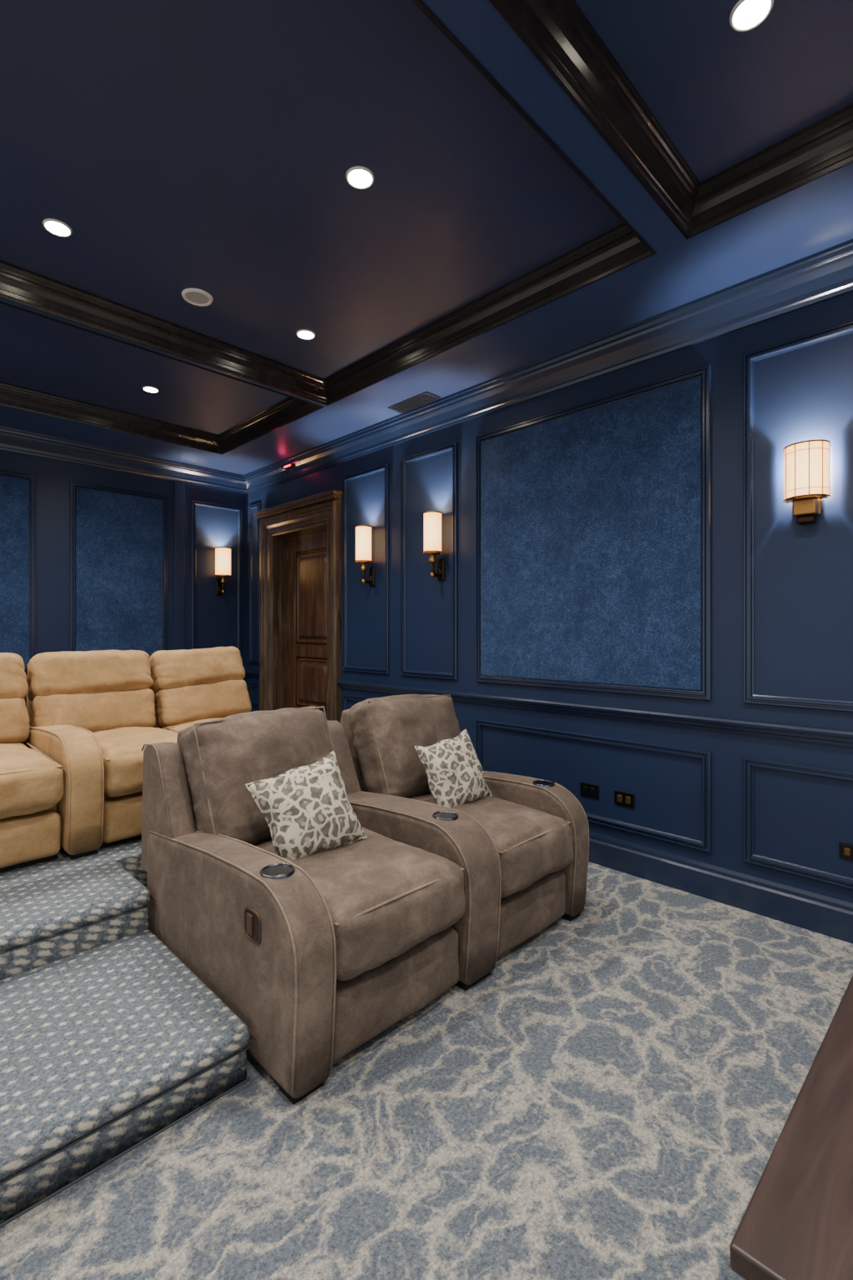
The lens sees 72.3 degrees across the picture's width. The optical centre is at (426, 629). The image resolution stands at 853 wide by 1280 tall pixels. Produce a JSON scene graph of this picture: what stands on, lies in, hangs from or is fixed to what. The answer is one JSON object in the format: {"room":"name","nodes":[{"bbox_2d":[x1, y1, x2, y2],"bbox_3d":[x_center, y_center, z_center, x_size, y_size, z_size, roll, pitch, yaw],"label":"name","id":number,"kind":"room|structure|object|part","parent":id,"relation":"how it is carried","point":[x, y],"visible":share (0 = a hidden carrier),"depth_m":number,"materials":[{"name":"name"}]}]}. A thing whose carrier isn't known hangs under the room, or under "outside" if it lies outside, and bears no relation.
{"room":"home theater","nodes":[
{"label":"home theater","id":0,"kind":"room"},
{"bbox_2d":[0,838,147,889],"bbox_3d":[-2.517,1.055,2.906,4.950,0.290,2.670,0,0,-45],"label":"platform","id":1,"kind":"object","parent":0,"point":[127,855],"depth_m":2.30,"materials":[{"name":"carpet"}]},
{"bbox_2d":[0,654,62,872],"bbox_3d":[-2.009,0.505,2.372,0.723,0.810,1.046,0,0,-45],"label":"recliner","id":2,"kind":"object","parent":1,"relation":"on","point":[31,782],"visible":1,"depth_m":2.23,"materials":[{"name":"beige leather"}]},
{"bbox_2d":[0,654,27,698],"bbox_3d":[-2.153,0.234,2.615,0.583,0.269,0.267,0,0,-45],"label":"cushion","id":3,"kind":"object","parent":2,"relation":"on","point":[13,684],"depth_m":2.70,"materials":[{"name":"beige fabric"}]},
{"bbox_2d":[0,697,28,744],"bbox_3d":[-2.109,0.433,2.574,0.575,0.256,0.244,0,0,-45],"label":"cushion","id":4,"kind":"object","parent":2,"relation":"on","point":[13,717],"depth_m":2.66,"materials":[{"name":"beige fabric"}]},
{"bbox_3d":[-2.007,0.775,2.461,0.574,0.198,0.880,0,0,-45],"label":"seat","id":5,"kind":"part","parent":2,"relation":"part of","materials":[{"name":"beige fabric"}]},
{"bbox_2d":[0,743,62,818],"bbox_3d":[-1.867,0.608,2.320,0.591,0.256,0.772,0,0,-45],"label":"seat cushion","id":6,"kind":"object","parent":2,"relation":"on","point":[31,782],"depth_m":2.21,"materials":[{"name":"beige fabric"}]},
{"bbox_2d":[22,649,177,859],"bbox_3d":[-1.547,0.506,2.833,0.582,0.808,1.045,0,0,-45],"label":"recliner","id":7,"kind":"object","parent":1,"relation":"on","point":[92,712],"visible":0.84,"depth_m":2.68,"materials":[{"name":"beige leather"}]},
{"bbox_3d":[-1.706,0.659,2.674,0.134,0.457,1.006,0,0,-45],"label":"armrest","id":8,"kind":"part","parent":7,"relation":"part of","materials":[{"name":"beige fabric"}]},
{"bbox_2d":[25,649,154,701],"bbox_3d":[-1.734,0.235,3.030,0.561,0.266,0.265,0,0,-45],"label":"cushion","id":9,"kind":"object","parent":7,"relation":"on","point":[102,675],"depth_m":2.93,"materials":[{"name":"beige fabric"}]},
{"bbox_2d":[30,688,155,732],"bbox_3d":[-1.694,0.432,2.986,0.546,0.254,0.246,0,0,-45],"label":"cushion","id":10,"kind":"object","parent":7,"relation":"on","point":[93,710],"depth_m":2.90,"materials":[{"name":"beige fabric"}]},
{"bbox_3d":[-1.545,0.775,2.924,0.434,0.198,0.880,0,0,-45],"label":"seat","id":11,"kind":"part","parent":7,"relation":"part of","materials":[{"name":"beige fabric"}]},
{"bbox_2d":[93,726,177,796],"bbox_3d":[-1.404,0.610,2.785,0.448,0.252,0.775,0,0,-45],"label":"seat cushion","id":12,"kind":"object","parent":7,"relation":"on","point":[119,748],"depth_m":2.46,"materials":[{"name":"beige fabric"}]},
{"bbox_2d":[149,646,251,733],"bbox_3d":[-1.149,0.505,3.237,0.558,0.810,1.065,0,0,-45],"label":"recliner","id":13,"kind":"object","parent":1,"relation":"on","point":[190,686],"visible":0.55,"depth_m":3.30,"materials":[{"name":"beige leather"}]},
{"bbox_2d":[160,720,198,733],"bbox_3d":[-1.046,0.609,3.138,0.545,0.252,0.773,0,0,-45],"label":"seat cushion","id":14,"kind":"object","parent":13,"relation":"on","point":[172,726],"depth_m":3.16,"materials":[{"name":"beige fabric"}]},
{"bbox_2d":[149,646,245,696],"bbox_3d":[-1.354,0.241,3.432,0.541,0.281,0.265,0,0,-45],"label":"cushion","id":15,"kind":"object","parent":13,"relation":"on","point":[200,671],"depth_m":3.32,"materials":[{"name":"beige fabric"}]},
{"bbox_2d":[153,679,251,728],"bbox_3d":[-1.297,0.430,3.393,0.531,0.275,0.248,0,0,-45],"label":"cushion","id":16,"kind":"object","parent":13,"relation":"on","point":[177,702],"depth_m":3.27,"materials":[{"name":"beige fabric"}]},
{"bbox_2d":[0,860,149,979],"bbox_3d":[-2.144,1.055,1.130,2.965,0.290,0.370,0,0,-45],"label":"step","id":17,"kind":"structure","parent":0,"point":[41,909],"depth_m":1.94,"materials":[{"name":"carpet"}]},
{"bbox_2d":[0,905,149,954],"bbox_3d":[-2.024,0.973,1.009,2.965,0.005,0.005,0,0,-45],"label":"trim","id":18,"kind":"structure","parent":17,"relation":"attached to","point":[16,948],"depth_m":1.89,"materials":[{"name":"grey carpet"}]},
{"bbox_2d":[0,450,248,707],"bbox_3d":[-3.532,-0.225,3.921,4.950,3.050,0.200,0,0,-45],"label":"wall","id":19,"kind":"structure","parent":0,"point":[216,615],"depth_m":5.07,"materials":[{"name":"blue paint"}]},
{"bbox_2d":[0,475,29,667],"bbox_3d":[-3.503,-0.422,3.800,1.540,1.395,0.016,0,0,-45],"label":"wall panel","id":20,"kind":"object","parent":19,"relation":"attached to","point":[14,492],"visible":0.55,"depth_m":4.28,"materials":[{"name":"blue fabric"}]},
{"bbox_2d":[0,469,35,672],"bbox_3d":[-3.501,-0.422,3.798,1.620,1.475,0.023,0,0,-45],"label":"trim","id":21,"kind":"structure","parent":19,"relation":"attached to","point":[32,477],"depth_m":4.35,"materials":[{"name":"blue wood"}]},
{"bbox_2d":[70,480,167,652],"bbox_3d":[-2.508,-0.422,4.792,0.740,1.475,0.023,0,0,-45],"label":"trim","id":22,"kind":"structure","parent":19,"relation":"attached to","point":[73,484],"depth_m":4.66,"materials":[{"name":"blue wood"}]},
{"bbox_2d":[75,486,162,658],"bbox_3d":[-2.510,-0.422,4.793,0.660,1.395,0.016,0,0,-45],"label":"wall panel","id":23,"kind":"object","parent":19,"relation":"attached to","point":[119,536],"visible":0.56,"depth_m":4.77,"materials":[{"name":"blue fabric"}]},
{"bbox_2d":[0,425,248,494],"bbox_3d":[-3.422,-1.377,3.813,4.952,0.144,0.112,0,0,-45],"label":"trim","id":24,"kind":"structure","parent":19,"relation":"attached to","point":[13,440],"depth_m":4.71,"materials":[{"name":"blue wood"}]},
{"bbox_2d":[174,481,184,649],"bbox_3d":[-2.176,-0.460,5.131,0.090,1.680,0.026,0,0,-45],"label":"trim","id":25,"kind":"structure","parent":19,"relation":"attached to","point":[179,487],"depth_m":5.12,"materials":[{"name":"blue paint"}]},
{"bbox_2d":[191,500,242,658],"bbox_3d":[-1.924,-0.422,5.375,0.480,1.475,0.023,0,0,-45],"label":"trim","id":26,"kind":"structure","parent":19,"relation":"attached to","point":[239,510],"depth_m":5.45,"materials":[{"name":"blue wood"}]},
{"bbox_2d":[215,546,231,595],"bbox_3d":[-1.865,-0.535,5.337,0.142,0.431,0.157,0,0,-45],"label":"wall sconce","id":27,"kind":"object","parent":19,"relation":"attached to","point":[222,554],"visible":1,"depth_m":5.28,"materials":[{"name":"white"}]},
{"bbox_3d":[-1.885,-0.385,5.357,0.021,0.091,0.095,0,0,-45],"label":"arm","id":28,"kind":"part","parent":27,"relation":"part of","materials":[{"name":"brown metal"}]},
{"bbox_3d":[-1.860,-0.623,5.332,0.136,0.255,0.136,0,0,-45],"label":"lamp shade","id":29,"kind":"part","parent":27,"relation":"part of","materials":[{"name":"white fabric"}]},
{"bbox_2d":[0,930,249,1224],"bbox_3d":[-1.766,1.125,0.751,2.965,0.150,0.720,0,0,-45],"label":"step","id":30,"kind":"structure","parent":0,"point":[89,1037],"depth_m":1.46,"materials":[{"name":"carpet"}]},
{"bbox_2d":[0,1046,249,1184],"bbox_3d":[-1.522,1.113,0.507,2.965,0.005,0.005,0,0,-45],"label":"trim","id":31,"kind":"structure","parent":30,"relation":"attached to","point":[247,1047],"depth_m":1.32,"materials":[{"name":"grey carpet"}]},
{"bbox_2d":[0,1077,249,1227],"bbox_3d":[-1.521,1.197,0.507,2.965,0.006,0.006,0,0,-45],"label":"trim","id":32,"kind":"structure","parent":30,"relation":"attached to","point":[121,1154],"depth_m":1.32,"materials":[{"name":"grey carpet"}]},
{"bbox_2d":[0,0,852,434],"bbox_3d":[-1.068,-1.660,1.457,4.950,0.180,6.770,0,0,-45],"label":"ceiling","id":33,"kind":"structure","parent":0,"point":[208,146],"depth_m":1.94,"materials":[{"name":"blue paint"}]},
{"bbox_2d":[42,218,72,237],"bbox_3d":[-1.440,-1.567,2.276,0.100,0.007,0.100,0,0,-45],"label":"recessed light","id":34,"kind":"object","parent":33,"relation":"in","point":[57,227],"visible":1,"depth_m":2.27,"materials":[{"name":"white glass"}]},
{"bbox_2d":[142,385,159,393],"bbox_3d":[-1.799,-1.567,3.803,0.100,0.007,0.100,0,0,-45],"label":"recessed light","id":35,"kind":"object","parent":33,"relation":"in","point":[147,388],"visible":1,"depth_m":3.80,"materials":[{"name":"white glass"}]},
{"bbox_2d":[181,288,213,306],"bbox_3d":[-1.079,-1.565,2.748,0.140,0.011,0.140,0,0,-45],"label":"ceiling speaker","id":36,"kind":"object","parent":33,"relation":"attached to","point":[196,297],"visible":1,"depth_m":2.74,"materials":[{"name":"white"}]},
{"bbox_2d":[185,292,209,304],"bbox_3d":[-1.079,-1.567,2.748,0.104,0.006,0.104,0,0,-45],"label":"grille","id":37,"kind":"object","parent":36,"relation":"attached to","point":[191,297],"depth_m":2.75,"materials":[{"name":"grey metal"}]},
{"bbox_2d":[296,329,314,339],"bbox_3d":[-0.641,-1.567,3.096,0.100,0.007,0.100,0,0,-45],"label":"recessed light","id":38,"kind":"object","parent":33,"relation":"in","point":[306,334],"visible":1,"depth_m":3.09,"materials":[{"name":"white glass"}]},
{"bbox_2d":[345,165,374,189],"bbox_3d":[-0.231,-1.567,2.024,0.100,0.007,0.100,0,0,-45],"label":"recessed light","id":39,"kind":"object","parent":33,"relation":"in","point":[358,177],"visible":1,"depth_m":2.02,"materials":[{"name":"white"}]},
{"bbox_2d":[730,0,774,31],"bbox_3d":[0.824,-1.567,1.479,0.100,0.007,0.100,0,0,-45],"label":"recessed light","id":40,"kind":"object","parent":33,"relation":"in","point":[747,15],"visible":1,"depth_m":1.48,"materials":[{"name":"white glass"}]},
{"bbox_2d":[0,861,852,1279],"bbox_3d":[-1.068,1.250,1.457,4.950,0.100,6.770,0,0,-45],"label":"floor","id":41,"kind":"structure","parent":0,"point":[613,1100],"depth_m":1.39,"materials":[{"name":"carpet"}]},
{"bbox_2d":[140,706,501,1104],"bbox_3d":[-0.409,0.759,2.103,0.838,0.883,1.106,0,0,-45],"label":"recliner","id":42,"kind":"object","parent":41,"relation":"on","point":[319,954],"visible":0.86,"depth_m":1.81,"materials":[{"name":"brown leather"}]},
{"bbox_3d":[-0.634,0.921,1.837,0.132,0.508,1.006,0,0,-45],"label":"armrest","id":43,"kind":"part","parent":42,"relation":"part of","materials":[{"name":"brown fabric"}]},
{"bbox_3d":[-0.481,0.800,1.587,0.007,0.056,0.030,0,0,-45],"label":"lever","id":44,"kind":"part","parent":42,"relation":"part of","materials":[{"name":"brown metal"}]},
{"bbox_2d":[181,706,332,844],"bbox_3d":[-0.623,0.572,2.277,0.591,0.508,0.364,0,0,-45],"label":"cushion","id":45,"kind":"object","parent":42,"relation":"on","point":[222,756],"depth_m":2.09,"materials":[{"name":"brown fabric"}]},
{"bbox_2d":[248,748,369,860],"bbox_3d":[-0.398,0.616,1.992,0.376,0.370,0.186,0,0,-36],"label":"throw pillow","id":46,"kind":"object","parent":42,"relation":"on","point":[310,810],"visible":0.87,"depth_m":1.94,"materials":[{"name":"beige fabric"}]},
{"bbox_2d":[251,827,464,984],"bbox_3d":[-0.304,0.864,1.973,0.535,0.277,0.773,0,0,-45],"label":"seat cushion","id":47,"kind":"object","parent":42,"relation":"on","point":[392,899],"depth_m":1.75,"materials":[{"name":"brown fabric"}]},
{"bbox_3d":[-0.153,0.921,2.317,0.174,0.508,1.006,0,0,-45],"label":"armrest","id":48,"kind":"part","parent":42,"relation":"part of","materials":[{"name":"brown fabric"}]},
{"bbox_2d":[340,693,589,957],"bbox_3d":[0.105,0.757,2.619,0.651,0.885,1.133,0,0,-45],"label":"recliner","id":49,"kind":"object","parent":41,"relation":"on","point":[538,829],"visible":0.62,"depth_m":2.43,"materials":[{"name":"brown leather"}]},
{"bbox_2d":[350,693,462,798],"bbox_3d":[-0.067,0.571,2.832,0.582,0.513,0.366,0,0,-45],"label":"cushion","id":50,"kind":"object","parent":49,"relation":"on","point":[384,732],"depth_m":2.65,"materials":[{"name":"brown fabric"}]},
{"bbox_2d":[413,729,493,808],"bbox_3d":[0.123,0.614,2.528,0.351,0.328,0.184,0,0,-45],"label":"throw pillow","id":51,"kind":"object","parent":49,"relation":"on","point":[455,773],"visible":0.86,"depth_m":2.46,"materials":[{"name":"beige fabric"}]},
{"bbox_2d":[410,794,573,897],"bbox_3d":[0.179,0.864,2.453,0.485,0.275,0.772,0,0,-45],"label":"seat cushion","id":52,"kind":"object","parent":49,"relation":"on","point":[532,835],"depth_m":2.24,"materials":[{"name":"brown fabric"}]},
{"bbox_3d":[0.290,0.921,2.760,0.117,0.508,1.006,0,0,-45],"label":"armrest","id":53,"kind":"part","parent":49,"relation":"part of","materials":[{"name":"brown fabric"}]},
{"bbox_2d":[730,975,852,1279],"bbox_3d":[1.037,0.975,0.954,1.285,0.450,0.603,0,0,-45],"label":"console table","id":54,"kind":"object","parent":41,"relation":"on","point":[797,1223],"visible":1,"depth_m":0.78,"materials":[{"name":"brown wood"}]},
{"bbox_2d":[0,0,852,474],"bbox_3d":[-1.068,-1.509,1.457,4.950,0.124,6.770,0,0,-45],"label":"ceiling beam","id":55,"kind":"structure","parent":0,"point":[815,217],"depth_m":2.38,"materials":[{"name":"blue paint"}]},
{"bbox_2d":[0,300,324,454],"bbox_3d":[-2.413,-1.506,3.049,3.508,0.131,1.443,0,0,-45],"label":"trim","id":56,"kind":"structure","parent":55,"relation":"attached to","point":[291,409],"depth_m":4.12,"materials":[{"name":"brown dark stained wood"}]},
{"bbox_2d":[0,0,656,405],"bbox_3d":[-1.117,-1.506,1.754,3.508,0.131,2.148,0,0,-45],"label":"trim","id":57,"kind":"structure","parent":55,"relation":"attached to","point":[622,246],"depth_m":2.78,"materials":[{"name":"brown wood"}]},
{"bbox_2d":[387,391,440,413],"bbox_3d":[-0.081,-1.441,3.709,0.130,0.014,0.360,0,0,-45],"label":"ceiling vent","id":58,"kind":"object","parent":55,"relation":"in","point":[426,397],"visible":1,"depth_m":3.68,"materials":[{"name":"black metal"}]},
{"bbox_2d":[489,0,852,239],"bbox_3d":[0.339,-1.506,0.297,3.508,0.131,1.748,0,0,-45],"label":"trim","id":59,"kind":"structure","parent":55,"relation":"attached to","point":[559,34],"depth_m":1.80,"materials":[{"name":"brown wood"}]},
{"bbox_2d":[248,290,852,902],"bbox_3d":[0.689,-0.225,3.355,0.220,3.050,6.970,0,0,-45],"label":"wall","id":60,"kind":"structure","parent":0,"point":[803,574],"depth_m":2.60,"materials":[{"name":"blue paint"}]},
{"bbox_2d":[246,670,259,678],"bbox_3d":[-1.621,0.417,5.480,0.046,0.062,0.302,0,0,-45],"label":"trim","id":61,"kind":"structure","parent":60,"relation":"attached to","point":[250,673],"depth_m":5.48,"materials":[{"name":"blue wood"}]},
{"bbox_2d":[249,682,259,707],"bbox_3d":[-1.618,0.610,5.495,0.023,0.220,0.200,0,0,-45],"label":"trim","id":62,"kind":"structure","parent":60,"relation":"attached to","point":[251,684],"depth_m":5.50,"materials":[{"name":"blue wood"}]},
{"bbox_2d":[249,502,260,664],"bbox_3d":[-1.618,-0.435,5.495,0.023,1.500,0.200,0,0,-45],"label":"trim","id":63,"kind":"structure","parent":60,"relation":"attached to","point":[257,506],"depth_m":5.54,"materials":[{"name":"blue wood"}]},
{"bbox_2d":[283,463,295,469],"bbox_3d":[-1.168,-1.389,4.955,0.044,0.022,0.140,0,0,-45],"label":"indicator light","id":64,"kind":"object","parent":60,"relation":"attached to","point":[290,466],"visible":1,"depth_m":4.93,"materials":[{"name":"red plastic"}]},
{"bbox_2d":[254,489,342,723],"bbox_3d":[-1.043,-0.086,5.010,0.290,1.992,1.230,0,0,-45],"label":"door","id":65,"kind":"structure","parent":60,"relation":"in","point":[300,540],"depth_m":5.13,"materials":[{"name":"brown wood"}]},
{"bbox_3d":[-0.973,0.030,5.080,0.032,1.760,0.840,0,0,-45],"label":"frame rail","id":66,"kind":"part","parent":65,"relation":"part of","materials":[{"name":"brown wood"}]},
{"bbox_3d":[-0.983,0.465,5.070,0.044,0.420,0.520,0,0,-45],"label":"panel","id":67,"kind":"part","parent":65,"relation":"part of","materials":[{"name":"brown wood"}]},
{"bbox_3d":[-0.983,-0.285,5.070,0.044,0.800,0.520,0,0,-45],"label":"panel","id":68,"kind":"part","parent":65,"relation":"part of","materials":[{"name":"brown wood"}]},
{"bbox_2d":[342,694,378,710],"bbox_3d":[-0.273,0.610,4.150,0.023,0.220,1.055,0,0,-45],"label":"trim","id":69,"kind":"structure","parent":60,"relation":"attached to","point":[345,697],"depth_m":4.45,"materials":[{"name":"blue wood"}]},
{"bbox_2d":[355,525,374,586],"bbox_3d":[-0.447,-0.535,4.234,0.146,0.431,0.120,0,0,-45],"label":"wall sconce","id":70,"kind":"object","parent":60,"relation":"attached to","point":[363,532],"visible":1,"depth_m":4.18,"materials":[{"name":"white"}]},
{"bbox_3d":[-0.456,-0.623,4.225,0.114,0.255,0.114,0,0,-45],"label":"lamp shade","id":71,"kind":"part","parent":70,"relation":"part of","materials":[{"name":"white fabric"}]},
{"bbox_3d":[-0.430,-0.385,4.251,0.094,0.090,0.022,0,0,-45],"label":"arm","id":72,"kind":"part","parent":70,"relation":"part of","materials":[{"name":"brown metal"}]},
{"bbox_2d":[342,463,389,674],"bbox_3d":[-0.459,-0.435,4.336,0.023,1.500,0.530,0,0,-45],"label":"trim","id":73,"kind":"structure","parent":60,"relation":"attached to","point":[385,467],"depth_m":4.29,"materials":[{"name":"blue wood"}]},
{"bbox_2d":[400,442,458,679],"bbox_3d":[0.008,-0.435,3.869,0.023,1.500,0.520,0,0,-45],"label":"trim","id":74,"kind":"structure","parent":60,"relation":"attached to","point":[453,447],"depth_m":3.73,"materials":[{"name":"blue wood"}]},
{"bbox_2d":[423,510,444,580],"bbox_3d":[0.048,-0.535,3.739,0.146,0.431,0.120,0,0,-45],"label":"wall sconce","id":75,"kind":"object","parent":60,"relation":"attached to","point":[432,519],"visible":1,"depth_m":3.69,"materials":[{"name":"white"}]},
{"bbox_3d":[0.039,-0.623,3.730,0.114,0.255,0.114,0,0,-45],"label":"lamp shade","id":76,"kind":"part","parent":75,"relation":"part of","materials":[{"name":"white fabric"}]},
{"bbox_3d":[0.065,-0.385,3.756,0.094,0.090,0.022,0,0,-45],"label":"arm","id":77,"kind":"part","parent":75,"relation":"part of","materials":[{"name":"brown metal"}]},
{"bbox_2d":[243,239,852,494],"bbox_3d":[0.643,-1.377,3.169,0.112,0.144,6.772,0,0,-45],"label":"trim","id":78,"kind":"structure","parent":60,"relation":"attached to","point":[826,274],"depth_m":2.89,"materials":[{"name":"blue wood"}]},
{"bbox_2d":[580,781,599,799],"bbox_3d":[0.847,0.834,3.035,0.012,0.072,0.104,0,0,-45],"label":"wall outlet","id":79,"kind":"object","parent":60,"relation":"attached to","point":[590,790],"visible":1,"depth_m":3.03,"materials":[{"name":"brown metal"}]},
{"bbox_2d":[583,785,587,793],"bbox_3d":[0.829,0.834,3.048,0.005,0.036,0.026,0,0,-45],"label":"socket","id":80,"kind":"object","parent":79,"relation":"attached to","point":[585,787],"depth_m":3.04,"materials":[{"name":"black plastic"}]},
{"bbox_2d":[590,787,594,794],"bbox_3d":[0.860,0.834,3.017,0.005,0.036,0.026,0,0,-45],"label":"socket","id":81,"kind":"object","parent":79,"relation":"attached to","point":[592,789],"depth_m":3.01,"materials":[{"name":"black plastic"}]},
{"bbox_2d":[481,376,701,690],"bbox_3d":[0.789,-0.435,3.091,0.016,1.420,1.285,0,0,-45],"label":"wall panel","id":82,"kind":"object","parent":60,"relation":"attached to","point":[592,518],"visible":1,"depth_m":2.99,"materials":[{"name":"blue fabric"}]},
{"bbox_2d":[475,364,711,700],"bbox_3d":[0.788,-0.435,3.089,0.023,1.500,1.365,0,0,-45],"label":"trim","id":83,"kind":"structure","parent":60,"relation":"attached to","point":[705,372],"depth_m":2.79,"materials":[{"name":"blue wood"}]},
{"bbox_2d":[475,719,711,852],"bbox_3d":[0.788,0.770,3.089,0.023,0.450,1.365,0,0,-45],"label":"trim","id":84,"kind":"structure","parent":60,"relation":"attached to","point":[705,845],"depth_m":2.81,"materials":[{"name":"blue wood"}]},
{"bbox_2d":[336,679,852,746],"bbox_3d":[1.191,0.417,2.669,0.046,0.062,5.290,0,0,-45],"label":"trim","id":85,"kind":"structure","parent":60,"relation":"attached to","point":[785,731],"depth_m":2.80,"materials":[{"name":"blue wood"}]},
{"bbox_2d":[615,790,634,808],"bbox_3d":[0.983,0.840,2.899,0.012,0.072,0.104,0,0,-45],"label":"wall outlet","id":86,"kind":"object","parent":60,"relation":"attached to","point":[622,798],"visible":1,"depth_m":2.89,"materials":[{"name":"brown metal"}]},
{"bbox_2d":[617,794,622,802],"bbox_3d":[0.965,0.840,2.912,0.005,0.036,0.026,0,0,-45],"label":"socket","id":87,"kind":"object","parent":86,"relation":"attached to","point":[619,796],"depth_m":2.91,"materials":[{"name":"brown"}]},
{"bbox_2d":[625,795,630,804],"bbox_3d":[0.996,0.840,2.881,0.005,0.036,0.026,0,0,-45],"label":"socket","id":88,"kind":"object","parent":86,"relation":"attached to","point":[627,797],"depth_m":2.88,"materials":[{"name":"brown plastic"}]},
{"bbox_2d":[588,830,852,944],"bbox_3d":[1.623,1.129,2.253,0.022,0.162,4.090,0,0,-45],"label":"baseboard","id":89,"kind":"structure","parent":60,"relation":"attached to","point":[829,916],"depth_m":2.54,"materials":[{"name":"blue wood"}]},
{"bbox_2d":[743,320,852,712],"bbox_3d":[1.532,-0.435,2.345,0.023,1.500,0.471,0,0,-45],"label":"trim","id":90,"kind":"structure","parent":60,"relation":"attached to","point":[749,358],"depth_m":2.49,"materials":[{"name":"blue wood"}]},
{"bbox_2d":[743,756,852,889],"bbox_3d":[1.532,0.770,2.345,0.023,0.450,0.471,0,0,-45],"label":"trim","id":91,"kind":"structure","parent":60,"relation":"attached to","point":[749,763],"depth_m":2.42,"materials":[{"name":"blue wood"}]},
{"bbox_2d":[783,439,830,524],"bbox_3d":[1.503,-0.582,2.316,0.102,0.313,0.161,0,0,-45],"label":"wall sconce","id":92,"kind":"object","parent":60,"relation":"attached to","point":[807,462],"visible":1,"depth_m":2.28,"materials":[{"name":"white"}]},
{"bbox_3d":[1.497,-0.630,2.310,0.076,0.216,0.152,0,0,-45],"label":"lamp shade","id":93,"kind":"part","parent":92,"relation":"part of","materials":[{"name":"white"}]},
{"bbox_2d":[840,842,852,860],"bbox_3d":[1.641,0.857,2.241,0.012,0.061,0.088,0,0,-45],"label":"wall outlet","id":94,"kind":"object","parent":60,"relation":"attached to","point":[846,849],"visible":1,"depth_m":2.25,"materials":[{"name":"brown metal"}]},
{"bbox_2d":[844,847,850,856],"bbox_3d":[1.625,0.857,2.252,0.005,0.031,0.022,0,0,-45],"label":"socket","id":95,"kind":"object","parent":94,"relation":"attached to","point":[847,850],"depth_m":2.25,"materials":[{"name":"brown"}]}
]}

